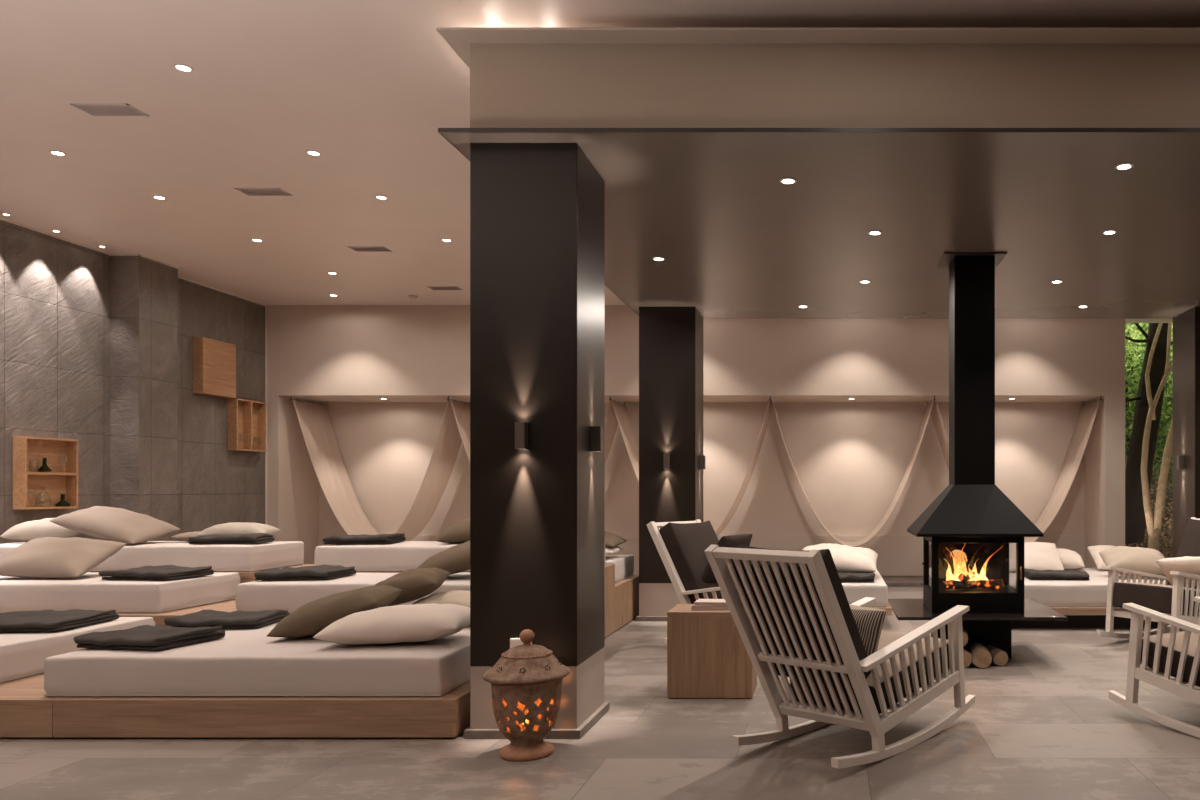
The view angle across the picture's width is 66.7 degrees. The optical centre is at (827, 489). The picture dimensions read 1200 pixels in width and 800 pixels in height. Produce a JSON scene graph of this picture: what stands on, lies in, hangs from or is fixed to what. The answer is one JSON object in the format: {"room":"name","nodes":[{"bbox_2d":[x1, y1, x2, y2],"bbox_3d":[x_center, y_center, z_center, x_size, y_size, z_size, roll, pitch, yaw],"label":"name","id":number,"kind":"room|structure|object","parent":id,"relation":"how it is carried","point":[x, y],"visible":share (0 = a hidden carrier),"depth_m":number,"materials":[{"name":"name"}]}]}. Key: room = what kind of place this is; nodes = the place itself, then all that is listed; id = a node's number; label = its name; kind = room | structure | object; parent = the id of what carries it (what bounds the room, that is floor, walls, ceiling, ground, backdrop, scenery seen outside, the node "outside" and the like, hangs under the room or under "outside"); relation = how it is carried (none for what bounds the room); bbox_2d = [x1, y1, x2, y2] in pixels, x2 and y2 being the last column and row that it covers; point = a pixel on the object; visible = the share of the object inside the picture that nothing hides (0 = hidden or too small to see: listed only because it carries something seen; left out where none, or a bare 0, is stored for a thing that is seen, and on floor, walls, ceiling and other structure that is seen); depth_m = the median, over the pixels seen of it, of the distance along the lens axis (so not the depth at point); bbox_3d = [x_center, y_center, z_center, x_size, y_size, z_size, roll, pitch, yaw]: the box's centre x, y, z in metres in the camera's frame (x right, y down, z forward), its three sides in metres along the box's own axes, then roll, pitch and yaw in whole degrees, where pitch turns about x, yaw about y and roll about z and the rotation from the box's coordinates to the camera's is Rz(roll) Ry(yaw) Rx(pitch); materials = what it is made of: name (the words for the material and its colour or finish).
{"room":"spa","nodes":[
{"label":"spa","id":0,"kind":"room"},
{"bbox_2d":[0,220,265,543],"bbox_3d":[-7.305,-0.575,4.050,0.590,3.650,14.500,0,0,0],"label":"wall","id":1,"kind":"structure","parent":0,"point":[96,348],"depth_m":8.85,"materials":[{"name":"stone"}]},
{"bbox_2d":[13,436,77,509],"bbox_3d":[-7.242,-0.152,8.065,0.115,0.655,0.550,0,0,0],"label":"shelf box","id":2,"kind":"object","parent":1,"relation":"attached to","point":[27,451],"visible":1,"depth_m":8.09,"materials":[{"name":"brown wood"}]},
{"bbox_2d":[0,217,266,305],"bbox_3d":[-7.148,-2.392,4.050,0.304,0.016,14.500,0,0,0],"label":"trim","id":3,"kind":"structure","parent":1,"relation":"attached to","point":[3,219],"depth_m":8.84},
{"bbox_2d":[193,337,235,397],"bbox_3d":[-7.242,-1.438,10.280,0.115,0.645,0.560,0,0,0],"label":"shelf box","id":4,"kind":"object","parent":1,"relation":"attached to","point":[214,361],"visible":1,"depth_m":10.19,"materials":[{"name":"brown wood"}]},
{"bbox_2d":[227,398,265,451],"bbox_3d":[-7.242,-0.800,10.852,0.115,0.630,0.555,0,0,0],"label":"shelf box","id":5,"kind":"object","parent":1,"relation":"attached to","point":[245,418],"visible":1,"depth_m":10.84,"materials":[{"name":"brown wood"}]},
{"bbox_2d":[265,307,266,524],"bbox_3d":[-7.293,-0.565,11.293,0.015,3.630,0.015,0,0,0],"label":"trim","id":6,"kind":"structure","parent":1,"relation":"attached to","point":[265,307],"depth_m":11.29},
{"bbox_2d":[464,143,608,738],"bbox_3d":[-1.535,-0.250,4.657,0.584,3.000,0.589,0,0,0],"label":"pillar","id":7,"kind":"structure","parent":0,"point":[537,210],"depth_m":4.38,"materials":[{"name":"metal"}]},
{"bbox_2d":[515,422,527,448],"bbox_3d":[-1.535,-0.272,4.357,0.049,0.134,0.055,0,0,0],"label":"wall sconce","id":8,"kind":"object","parent":7,"relation":"attached to","point":[521,428],"visible":1,"depth_m":4.33,"materials":[{"name":"brown metal"}]},
{"bbox_2d":[590,426,602,451],"bbox_3d":[-1.238,-0.272,4.655,0.055,0.134,0.049,0,0,0],"label":"wall sconce","id":9,"kind":"object","parent":7,"relation":"attached to","point":[596,432],"visible":1,"depth_m":4.63,"materials":[{"name":"brown metal"}]},
{"bbox_2d":[0,0,1199,322],"bbox_3d":[-0.350,-2.450,4.650,14.500,0.100,15.700,0,0,0],"label":"ceiling","id":10,"kind":"structure","parent":0,"point":[368,86],"depth_m":5.64,"materials":[{"name":"paint"}]},
{"bbox_2d":[70,104,148,115],"bbox_3d":[-4.530,-2.397,5.490,0.360,0.006,0.170,0,0,0],"label":"ceiling vent","id":11,"kind":"object","parent":10,"relation":"in","point":[91,109],"visible":1,"depth_m":5.49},
{"bbox_2d":[234,188,292,195],"bbox_3d":[-4.540,-2.397,7.000,0.360,0.006,0.170,0,0,0],"label":"ceiling vent","id":12,"kind":"object","parent":10,"relation":"in","point":[247,191],"visible":1,"depth_m":7.00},
{"bbox_2d":[348,247,391,251],"bbox_3d":[-4.560,-2.397,8.660,0.360,0.006,0.170,0,0,0],"label":"ceiling vent","id":13,"kind":"object","parent":10,"relation":"in","point":[357,249],"visible":1,"depth_m":8.68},
{"bbox_2d":[0,586,1199,799],"bbox_3d":[-0.350,1.300,4.650,14.500,0.100,15.700,0,0,0],"label":"floor","id":14,"kind":"structure","parent":0,"point":[1043,724],"depth_m":4.11,"materials":[{"name":"tile"}]},
{"bbox_2d":[0,673,65,737],"bbox_3d":[-5.575,1.150,5.125,3.387,0.200,1.547,0,0,0],"label":"platform","id":15,"kind":"object","parent":14,"relation":"on","point":[25,712],"visible":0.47,"depth_m":4.35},
{"bbox_2d":[0,617,154,682],"bbox_3d":[-5.495,0.944,5.104,2.027,0.208,1.407,0,0,0],"label":"mattress","id":16,"kind":"object","parent":15,"relation":"on","point":[22,654],"visible":0.44,"depth_m":4.99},
{"bbox_2d":[0,609,118,631],"bbox_3d":[-4.861,0.797,5.363,0.577,0.076,0.522,0,0,-4],"label":"folded blanket","id":17,"kind":"object","parent":16,"relation":"on","point":[43,620],"visible":1,"depth_m":5.29,"materials":[{"name":"brown fabric"}]},
{"bbox_2d":[111,599,236,626],"bbox_3d":[-5.575,1.050,6.375,3.387,0.400,0.947,0,0,0],"label":"platform","id":18,"kind":"object","parent":14,"relation":"on","point":[227,605],"visible":0.02,"depth_m":6.09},
{"bbox_2d":[0,573,239,612],"bbox_3d":[-5.615,0.743,6.410,2.026,0.210,0.836,0,0,0],"label":"mattress","id":19,"kind":"object","parent":18,"relation":"on","point":[88,591],"visible":0.84,"depth_m":6.00,"materials":[{"name":"fabric"}]},
{"bbox_2d":[0,537,126,578],"bbox_3d":[-5.700,0.495,6.419,0.725,0.285,0.422,0,0,2],"label":"pillow","id":20,"kind":"object","parent":19,"relation":"on","point":[46,557],"visible":1,"depth_m":6.29,"materials":[{"name":"beige fabric"}]},
{"bbox_2d":[99,565,213,579],"bbox_3d":[-4.880,0.599,6.341,0.512,0.074,0.446,0,0,4],"label":"folded blanket","id":21,"kind":"object","parent":19,"relation":"on","point":[164,572],"visible":1,"depth_m":6.17,"materials":[{"name":"brown fabric"}]},
{"bbox_2d":[87,564,313,582],"bbox_3d":[-5.575,0.950,7.235,3.387,0.600,0.767,0,0,0],"label":"platform","id":22,"kind":"object","parent":14,"relation":"on","point":[245,577],"visible":0.02,"depth_m":6.85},
{"bbox_2d":[0,541,303,571],"bbox_3d":[-5.741,0.544,7.250,2.334,0.208,0.715,0,0,0],"label":"mattress","id":23,"kind":"object","parent":22,"relation":"on","point":[275,554],"visible":0.59,"depth_m":6.90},
{"bbox_2d":[0,518,89,541],"bbox_3d":[-6.480,0.330,7.320,0.603,0.215,0.388,0,0,-8],"label":"pillow","id":24,"kind":"object","parent":23,"relation":"on","point":[27,531],"visible":0.51,"depth_m":7.15,"materials":[{"name":"grey fabric"}]},
{"bbox_2d":[50,506,180,543],"bbox_3d":[-5.870,0.286,7.180,0.740,0.305,0.447,0,0,4],"label":"pillow","id":25,"kind":"object","parent":23,"relation":"on","point":[122,525],"visible":0.98,"depth_m":7.03,"materials":[{"name":"beige fabric"}]},
{"bbox_2d":[169,531,200,540],"bbox_3d":[-5.300,0.393,7.420,0.428,0.089,0.311,0,0,8],"label":"pillow","id":26,"kind":"object","parent":23,"relation":"on","point":[183,536],"visible":0.33,"depth_m":7.29,"materials":[{"name":"beige fabric"}]},
{"bbox_2d":[188,533,274,543],"bbox_3d":[-4.902,0.398,7.160,0.519,0.075,0.317,0,0,-6],"label":"folded blanket","id":27,"kind":"object","parent":23,"relation":"on","point":[253,538],"visible":1,"depth_m":7.04,"materials":[{"name":"brown fabric"}]},
{"bbox_2d":[197,522,281,535],"bbox_3d":[-5.020,0.357,7.430,0.525,0.161,0.292,0,0,-6],"label":"pillow","id":28,"kind":"object","parent":23,"relation":"on","point":[234,528],"visible":0.66,"depth_m":7.32,"materials":[{"name":"grey fabric"}]},
{"bbox_2d":[53,681,469,737],"bbox_3d":[-2.873,1.150,5.125,2.012,0.200,1.547,0,0,0],"label":"platform","id":29,"kind":"object","parent":14,"relation":"on","point":[447,715],"visible":0.44,"depth_m":4.35,"materials":[{"name":"wood"}]},
{"bbox_2d":[43,622,469,695],"bbox_3d":[-2.968,0.944,5.106,2.019,0.208,1.406,0,0,0],"label":"mattress","id":30,"kind":"object","parent":29,"relation":"on","point":[243,662],"visible":0.64,"depth_m":4.41,"materials":[{"name":"fabric"}]},
{"bbox_2d":[73,625,224,650],"bbox_3d":[-3.701,0.800,4.760,0.521,0.072,0.445,0,0,10],"label":"folded blanket","id":31,"kind":"object","parent":30,"relation":"on","point":[144,637],"visible":1,"depth_m":4.64,"materials":[{"name":"brown fabric"}]},
{"bbox_2d":[164,610,289,628],"bbox_3d":[-3.723,0.799,5.421,0.516,0.073,0.450,0,0,-8],"label":"folded blanket","id":32,"kind":"object","parent":30,"relation":"on","point":[239,619],"visible":0.92,"depth_m":5.27,"materials":[{"name":"brown fabric"}]},
{"bbox_2d":[266,585,401,637],"bbox_3d":[-2.830,0.701,5.020,0.588,0.274,0.407,0,0,-5],"label":"pillow","id":33,"kind":"object","parent":30,"relation":"on","point":[311,618],"visible":0.83,"depth_m":4.85,"materials":[{"name":"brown fabric"}]},
{"bbox_2d":[313,603,469,644],"bbox_3d":[-2.360,0.739,4.840,0.739,0.198,0.486,0,0,-4],"label":"pillow","id":34,"kind":"object","parent":30,"relation":"on","point":[416,622],"visible":0.91,"depth_m":4.64,"materials":[{"name":"white fabric"}]},
{"bbox_2d":[412,590,469,607],"bbox_3d":[-2.300,0.740,5.500,0.642,0.196,0.408,0,0,4],"label":"pillow","id":35,"kind":"object","parent":30,"relation":"on","point":[459,597],"visible":0.23,"depth_m":5.39,"materials":[{"name":"beige fabric"}]},
{"bbox_2d":[374,568,449,605],"bbox_3d":[-2.660,0.614,5.500,0.439,0.228,0.348,0,0,-8],"label":"pillow","id":36,"kind":"object","parent":35,"relation":"on","point":[415,584],"visible":0.7,"depth_m":5.38,"materials":[{"name":"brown fabric"}]},
{"bbox_2d":[356,564,614,636],"bbox_3d":[-2.873,0.950,7.235,2.012,0.600,0.767,0,0,0],"label":"platform","id":37,"kind":"object","parent":14,"relation":"on","point":[609,568],"visible":0.18,"depth_m":7.43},
{"bbox_2d":[314,541,469,571],"bbox_3d":[-3.010,0.543,7.250,2.136,0.209,0.717,0,0,0],"label":"mattress","id":38,"kind":"object","parent":37,"relation":"on","point":[405,555],"visible":0.3,"depth_m":6.89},
{"bbox_2d":[322,533,405,543],"bbox_3d":[-3.828,0.399,7.199,0.518,0.073,0.396,0,0,-5],"label":"folded blanket","id":39,"kind":"object","parent":38,"relation":"on","point":[396,537],"visible":1,"depth_m":7.04,"materials":[{"name":"brown fabric"}]},
{"bbox_2d":[435,518,469,542],"bbox_3d":[-2.860,0.314,7.280,0.699,0.249,0.443,0,0,-4],"label":"pillow","id":40,"kind":"object","parent":38,"relation":"on","point":[459,532],"visible":0.4,"depth_m":7.07,"materials":[{"name":"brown fabric"}]},
{"bbox_2d":[482,629,570,761],"bbox_3d":[-1.425,0.955,4.120,0.396,0.590,0.396,0,0,20],"label":"lantern","id":41,"kind":"object","parent":14,"relation":"on","point":[523,674],"visible":1,"depth_m":4.01,"materials":[{"name":"ceramic"}]},
{"bbox_2d":[615,574,638,630],"bbox_3d":[-2.873,1.050,8.190,2.012,0.400,1.137,0,0,0],"label":"platform","id":42,"kind":"object","parent":14,"relation":"on","point":[626,589],"visible":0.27,"depth_m":8.09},
{"bbox_2d":[605,555,633,581],"bbox_3d":[-3.010,0.743,8.315,2.134,0.209,0.847,0,0,0],"label":"mattress","id":43,"kind":"object","parent":42,"relation":"on","point":[624,564],"visible":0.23,"depth_m":8.29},
{"bbox_2d":[605,546,622,556],"bbox_3d":[-2.340,0.555,8.200,0.719,0.166,0.447,0,0,0],"label":"pillow","id":44,"kind":"object","parent":43,"relation":"on","point":[609,551],"visible":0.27,"depth_m":8.07,"materials":[{"name":"white fabric"}]},
{"bbox_2d":[605,531,626,546],"bbox_3d":[-2.260,0.438,8.220,0.616,0.200,0.426,0,0,3],"label":"pillow","id":45,"kind":"object","parent":44,"relation":"on","point":[611,540],"visible":0.3,"depth_m":8.13,"materials":[{"name":"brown fabric"}]},
{"bbox_2d":[647,519,759,643],"bbox_3d":[-0.634,0.749,6.746,1.486,1.002,0.666,0,0,30],"label":"rocking chair","id":46,"kind":"object","parent":14,"relation":"on","point":[681,546],"visible":0.23,"depth_m":6.78,"materials":[{"name":"white paint"}]},
{"bbox_2d":[659,521,738,603],"bbox_3d":[-1.002,0.570,6.959,0.160,0.682,0.516,-34,-16,26],"label":"cushion","id":47,"kind":"object","parent":46,"relation":"on","point":[685,544],"depth_m":6.79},
{"bbox_2d":[702,534,752,582],"bbox_3d":[-0.800,0.550,6.877,0.250,0.397,0.447,0,0,26],"label":"pillow","id":48,"kind":"object","parent":46,"relation":"on","point":[730,541],"visible":0.44,"depth_m":6.73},
{"bbox_2d":[667,604,756,698],"bbox_3d":[-0.708,0.990,5.385,0.508,0.520,0.370,0,0,0],"label":"side table","id":49,"kind":"object","parent":14,"relation":"on","point":[708,657],"visible":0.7,"depth_m":5.20,"materials":[{"name":"brown wood"}]},
{"bbox_2d":[692,604,728,609],"bbox_3d":[-0.715,0.716,5.360,0.230,0.026,0.170,0,0,-3],"label":"book","id":50,"kind":"object","parent":49,"relation":"on","point":[694,607],"visible":0.55,"depth_m":5.28,"materials":[{"name":"paper"}]},
{"bbox_2d":[694,599,726,605],"bbox_3d":[-0.705,0.692,5.370,0.210,0.020,0.160,0,0,4],"label":"book","id":51,"kind":"object","parent":50,"relation":"on","point":[719,602],"visible":0.73,"depth_m":5.30,"materials":[{"name":"paper"}]},
{"bbox_2d":[704,545,974,768],"bbox_3d":[0.126,0.749,4.349,0.666,1.002,1.486,0,0,36],"label":"rocking chair","id":52,"kind":"object","parent":14,"relation":"on","point":[795,602],"visible":1,"depth_m":4.03,"materials":[{"name":"white paint"}]},
{"bbox_2d":[730,545,870,686],"bbox_3d":[-0.125,0.570,4.004,0.516,0.682,0.160,0,30,36],"label":"cushion","id":53,"kind":"object","parent":52,"relation":"on","point":[826,555],"depth_m":3.92,"materials":[{"name":"fabric"}]},
{"bbox_2d":[851,609,885,655],"bbox_3d":[0.108,0.710,4.189,0.311,0.260,0.174,0,0,30],"label":"pillow","id":54,"kind":"object","parent":52,"relation":"on","point":[869,623],"visible":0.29,"depth_m":4.13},
{"bbox_2d":[790,632,949,713],"bbox_3d":[0.244,0.920,4.512,0.516,0.167,0.790,0,8,36],"label":"seat cushion","id":55,"kind":"object","parent":52,"relation":"on","point":[886,638],"depth_m":4.29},
{"bbox_2d":[872,603,890,614],"bbox_3d":[-0.328,1.150,8.645,1.785,0.200,1.810,0,0,0],"label":"bed base","id":56,"kind":"object","parent":14,"relation":"on","point":[888,608],"visible":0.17,"depth_m":7.74,"materials":[{"name":"brown wood"}]},
{"bbox_2d":[739,570,887,606],"bbox_3d":[-0.325,0.944,8.650,1.724,0.209,1.717,0,0,0],"label":"mattress","id":57,"kind":"object","parent":56,"relation":"on","point":[878,589],"visible":0.24,"depth_m":7.79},
{"bbox_2d":[802,543,877,572],"bbox_3d":[0.100,0.667,8.450,0.764,0.282,0.491,0,0,4],"label":"pillow","id":58,"kind":"object","parent":57,"relation":"on","point":[846,558],"visible":0.7,"depth_m":8.27,"materials":[{"name":"white fabric"}]},
{"bbox_2d":[838,572,874,581],"bbox_3d":[0.205,0.798,8.079,0.461,0.075,0.338,0,0,0],"label":"folded blanket","id":59,"kind":"object","parent":57,"relation":"on","point":[849,576],"visible":0.64,"depth_m":7.94,"materials":[{"name":"black fabric"}]},
{"bbox_2d":[888,252,1066,657],"bbox_3d":[1.088,-0.249,6.640,1.190,2.999,1.040,0,0,0],"label":"fireplace","id":60,"kind":"object","parent":14,"relation":"on","point":[971,510],"visible":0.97,"depth_m":6.45,"materials":[{"name":"black metal"}]},
{"bbox_2d":[943,580,998,589],"bbox_3d":[1.067,0.708,6.500,0.422,0.075,0.072,0,0,-8],"label":"log","id":61,"kind":"object","parent":60,"relation":"in","point":[950,584],"visible":1,"depth_m":6.47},
{"bbox_2d":[946,543,1001,580],"bbox_3d":[1.099,0.555,6.565,0.448,0.330,0.166,0,0,7],"label":"fire","id":62,"kind":"object","parent":60,"relation":"in","point":[958,567],"visible":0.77,"depth_m":6.56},
{"bbox_2d":[907,485,1043,536],"bbox_3d":[1.088,0.147,6.600,0.904,0.375,0.770,0,0,0],"label":"hood","id":63,"kind":"object","parent":60,"relation":"attached to","point":[959,510],"depth_m":6.30,"materials":[{"name":"black metal"}]},
{"bbox_2d":[968,643,991,667],"bbox_3d":[1.084,1.181,6.220,0.141,0.136,0.280,0,0,3],"label":"log","id":64,"kind":"object","parent":14,"relation":"on","point":[981,657],"visible":0.91,"depth_m":6.08,"materials":[{"name":"brown wood"}]},
{"bbox_2d":[986,645,1007,665],"bbox_3d":[1.200,1.194,6.270,0.117,0.110,0.240,0,0,-11],"label":"log","id":65,"kind":"object","parent":14,"relation":"on","point":[999,657],"visible":0.74,"depth_m":6.16,"materials":[{"name":"brown wood"}]},
{"bbox_2d":[1012,607,1168,627],"bbox_3d":[2.200,1.150,8.645,2.040,0.200,1.810,0,0,0],"label":"bed base","id":66,"kind":"object","parent":14,"relation":"on","point":[1077,617],"visible":0.05,"depth_m":7.88,"materials":[{"name":"brown wood"}]},
{"bbox_2d":[1009,568,1165,606],"bbox_3d":[2.200,0.944,8.650,1.977,0.209,1.718,0,0,0],"label":"mattress","id":67,"kind":"object","parent":66,"relation":"on","point":[1092,592],"visible":0.16,"depth_m":7.79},
{"bbox_2d":[1009,542,1063,571],"bbox_3d":[2.100,0.691,8.999,0.603,0.294,0.349,0,0,-2],"label":"pillow","id":68,"kind":"object","parent":67,"relation":"on","point":[1037,555],"visible":0.58,"depth_m":8.90,"materials":[{"name":"white fabric"}]},
{"bbox_2d":[1024,568,1089,579],"bbox_3d":[2.158,0.798,8.279,0.557,0.075,0.446,0,0,2],"label":"folded blanket","id":69,"kind":"object","parent":67,"relation":"on","point":[1032,574],"visible":1,"depth_m":8.08,"materials":[{"name":"black fabric"}]},
{"bbox_2d":[1057,549,1084,569],"bbox_3d":[2.500,0.732,9.250,0.412,0.212,0.405,0,0,10],"label":"pillow","id":70,"kind":"object","parent":67,"relation":"on","point":[1070,560],"visible":0.53,"depth_m":9.07,"materials":[{"name":"white fabric"}]},
{"bbox_2d":[1087,545,1115,569],"bbox_3d":[2.960,0.713,9.199,0.330,0.250,0.338,0,0,-3],"label":"pillow","id":71,"kind":"object","parent":67,"relation":"on","point":[1094,551],"visible":0.44,"depth_m":9.19,"materials":[{"name":"white fabric"}]},
{"bbox_2d":[1099,546,1164,575],"bbox_3d":[2.950,0.680,8.350,0.606,0.276,0.389,0,0,2],"label":"pillow","id":72,"kind":"object","parent":67,"relation":"on","point":[1139,559],"visible":0.7,"depth_m":8.21,"materials":[{"name":"beige fabric"}]},
{"bbox_2d":[1097,517,1199,637],"bbox_3d":[2.938,0.749,7.231,1.486,1.002,0.666,0,0,-38],"label":"rocking chair","id":73,"kind":"object","parent":14,"relation":"on","point":[1176,600],"visible":0.7,"depth_m":6.97,"materials":[{"name":"white paint"}]},
{"bbox_2d":[1113,582,1199,615],"bbox_3d":[2.782,0.893,7.109,0.790,0.222,0.516,10,-6,-38],"label":"seat cushion","id":74,"kind":"object","parent":73,"relation":"on","point":[1160,597],"depth_m":6.84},
{"bbox_2d":[1156,556,1199,586],"bbox_3d":[3.014,0.678,7.214,0.488,0.279,0.286,0,0,44],"label":"pillow","id":75,"kind":"object","parent":73,"relation":"on","point":[1187,564],"visible":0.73,"depth_m":7.16,"materials":[{"name":"white fabric"}]},
{"bbox_2d":[1168,518,1199,588],"bbox_3d":[3.273,0.570,7.493,0.160,0.682,0.516,37,-22,-32],"label":"cushion","id":76,"kind":"object","parent":73,"relation":"on","point":[1190,542],"depth_m":7.61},
{"bbox_2d":[1108,596,1199,737],"bbox_3d":[2.206,0.749,4.386,0.666,1.002,1.486,0,0,-30],"label":"rocking chair","id":77,"kind":"object","parent":14,"relation":"on","point":[1175,654],"visible":1,"depth_m":4.61,"materials":[{"name":"white paint"}]},
{"bbox_2d":[1140,631,1199,686],"bbox_3d":[2.105,0.920,4.561,0.516,0.167,0.790,0,8,-30],"label":"seat cushion","id":78,"kind":"object","parent":77,"relation":"on","point":[1191,650],"depth_m":4.61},
{"bbox_3d":[-2.872,1.050,6.375,2.012,0.400,0.947,0,0,0],"label":"platform","id":79,"kind":"object","parent":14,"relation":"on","visible":0},
{"bbox_2d":[236,572,469,612],"bbox_3d":[-3.015,0.743,6.410,2.146,0.210,0.836,0,0,0],"label":"mattress","id":80,"kind":"object","parent":79,"relation":"on","point":[261,595],"visible":0.28,"depth_m":6.00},
{"bbox_2d":[254,565,355,579],"bbox_3d":[-3.800,0.596,6.341,0.517,0.079,0.450,0,0,-4],"label":"folded blanket","id":81,"kind":"object","parent":80,"relation":"on","point":[319,572],"visible":1,"depth_m":6.16,"materials":[{"name":"brown fabric"}]},
{"bbox_2d":[416,540,469,574],"bbox_3d":[-2.630,0.486,6.380,0.730,0.304,0.441,0,0,-4],"label":"pillow","id":82,"kind":"object","parent":80,"relation":"on","point":[455,559],"visible":0.3,"depth_m":6.19,"materials":[{"name":"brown fabric"}]},
{"bbox_2d":[636,307,702,620],"bbox_3d":[-1.535,-0.250,8.570,0.584,3.000,0.584,0,0,0],"label":"pillar","id":83,"kind":"structure","parent":0,"point":[670,338],"depth_m":8.30,"materials":[{"name":"metal"}]},
{"bbox_2d":[266,305,1124,567],"bbox_3d":[-1.870,-0.575,11.850,11.460,3.650,1.100,0,0,0],"label":"wall","id":84,"kind":"structure","parent":0,"point":[850,457],"depth_m":11.69,"materials":[{"name":"beige paint"}]},
{"bbox_2d":[293,398,464,540],"bbox_3d":[-5.975,-0.206,11.750,2.062,1.992,0.801,0,0,0],"label":"hanging cloth","id":85,"kind":"object","parent":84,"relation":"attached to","point":[315,421],"visible":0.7,"depth_m":11.71,"materials":[{"name":"beige"}]},
{"bbox_2d":[318,535,1084,575],"bbox_3d":[-1.770,0.915,12.190,10.740,0.570,0.020,0,0,0],"label":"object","id":86,"kind":"structure","parent":84,"relation":"attached to","point":[898,555],"depth_m":12.18,"materials":[{"name":"fabric"}]},
{"bbox_2d":[881,576,922,585],"bbox_3d":[-1.770,1.228,11.744,10.740,0.045,0.912,0,0,0],"label":"trim","id":87,"kind":"structure","parent":84,"relation":"attached to","point":[889,580],"depth_m":11.58,"materials":[{"name":"grey stone"}]},
{"bbox_3d":[-4.950,-1.200,11.750,0.022,0.061,0.840,0,0,0],"label":"rod","id":88,"kind":"object","parent":84,"relation":"attached to","visible":0},
{"bbox_2d":[450,398,619,463],"bbox_3d":[-3.895,-0.206,11.750,2.122,1.992,0.801,0,0,0],"label":"hanging cloth","id":89,"kind":"object","parent":88,"relation":"hanging from","point":[461,410],"visible":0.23,"depth_m":11.64,"materials":[{"name":"beige"}]},
{"bbox_3d":[-2.840,-1.200,11.750,0.022,0.061,0.840,0,0,0],"label":"rod","id":90,"kind":"object","parent":84,"relation":"attached to","visible":0},
{"bbox_2d":[611,398,772,536],"bbox_3d":[-1.797,-0.205,11.750,2.099,1.994,0.801,0,0,0],"label":"hanging cloth","id":91,"kind":"object","parent":90,"relation":"hanging from","point":[621,413],"visible":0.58,"depth_m":11.69,"materials":[{"name":"beige"}]},
{"bbox_3d":[-0.753,-1.200,11.750,0.022,0.061,0.840,0,0,0],"label":"rod","id":92,"kind":"object","parent":84,"relation":"attached to","visible":0},
{"bbox_2d":[771,398,933,546],"bbox_3d":[0.318,-0.216,11.750,2.155,1.972,0.801,0,0,0],"label":"hanging cloth","id":93,"kind":"object","parent":92,"relation":"hanging from","point":[928,407],"visible":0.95,"depth_m":11.75,"materials":[{"name":"beige"}]},
{"bbox_3d":[1.390,-1.200,11.750,0.022,0.061,0.840,0,0,0],"label":"rod","id":94,"kind":"object","parent":84,"relation":"attached to","visible":0},
{"bbox_2d":[930,398,1099,541],"bbox_3d":[2.475,-0.206,11.750,2.182,1.992,0.801,0,0,0],"label":"hanging cloth","id":95,"kind":"object","parent":94,"relation":"hanging from","point":[1087,414],"visible":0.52,"depth_m":11.75,"materials":[{"name":"beige"}]},
{"bbox_2d":[441,133,1199,318],"bbox_3d":[2.350,-1.759,6.570,8.500,0.018,4.620,0,0,0],"label":"ceiling","id":96,"kind":"structure","parent":0,"point":[735,241],"depth_m":5.59,"materials":[{"name":"paint"}]},
{"bbox_2d":[470,44,1199,127],"bbox_3d":[2.397,-2.009,6.593,8.405,0.482,4.415,0,0,0],"label":"ceiling beam","id":97,"kind":"structure","parent":0,"point":[512,85],"depth_m":4.38,"materials":[{"name":"beige paint"}]},
{"bbox_2d":[436,27,1199,68],"bbox_3d":[2.342,-2.256,6.577,8.515,0.012,4.645,0,0,0],"label":"trim","id":98,"kind":"structure","parent":97,"relation":"attached to","point":[460,39],"depth_m":4.31,"materials":[{"name":"beige paint"}]},
{"bbox_2d":[438,128,1199,315],"bbox_3d":[2.347,-1.760,6.566,8.506,0.021,4.628,0,0,0],"label":"trim","id":99,"kind":"structure","parent":97,"relation":"attached to","point":[440,130],"depth_m":4.25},
{"bbox_2d":[1173,307,1199,557],"bbox_3d":[3.770,-0.250,8.570,0.584,3.000,0.584,0,0,0],"label":"pillar","id":100,"kind":"structure","parent":0,"point":[1186,325],"depth_m":8.52,"materials":[{"name":"paint"}]},
{"label":"outside","id":101,"kind":"structure","parent":0,"visible":0},
{"bbox_2d":[1125,444,1172,557],"bbox_3d":[5.750,0.024,16.950,6.500,2.551,9.000,0,0,0],"label":"ground","id":102,"kind":"structure","parent":101,"point":[1167,500],"depth_m":16.30,"materials":[{"name":"soil"}]},
{"bbox_2d":[1125,323,1172,546],"bbox_3d":[5.045,-1.267,14.005,1.373,4.891,0.538,0,0,0],"label":"tree","id":103,"kind":"object","parent":102,"relation":"on","point":[1135,521],"visible":0.46,"depth_m":13.83,"materials":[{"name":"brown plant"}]},
{"bbox_2d":[1125,323,1172,473],"bbox_3d":[5.349,-1.386,15.601,1.615,4.138,1.654,0,0,-22],"label":"leafy tree","id":104,"kind":"object","parent":102,"relation":"on","point":[1132,370],"visible":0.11,"depth_m":15.23,"materials":[{"name":"green plant"}]},
{"bbox_2d":[1125,468,1172,575],"bbox_3d":[5.792,-0.115,17.324,4.517,2.852,9.854,0,0,0],"label":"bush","id":105,"kind":"object","parent":102,"relation":"on","point":[1168,522],"visible":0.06,"depth_m":14.36,"materials":[{"name":"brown plant"}]},
{"bbox_2d":[1129,323,1172,486],"bbox_3d":[6.608,-1.706,16.410,1.748,4.362,1.741,0,0,-42],"label":"leafy tree","id":106,"kind":"object","parent":102,"relation":"on","point":[1171,346],"visible":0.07,"depth_m":16.43,"materials":[{"name":"green plant"}]},
{"bbox_2d":[1141,323,1172,550],"bbox_3d":[4.964,-0.875,12.903,0.653,4.189,0.177,0,0,0],"label":"tree","id":107,"kind":"object","parent":102,"relation":"on","point":[1154,524],"visible":0.74,"depth_m":12.86,"materials":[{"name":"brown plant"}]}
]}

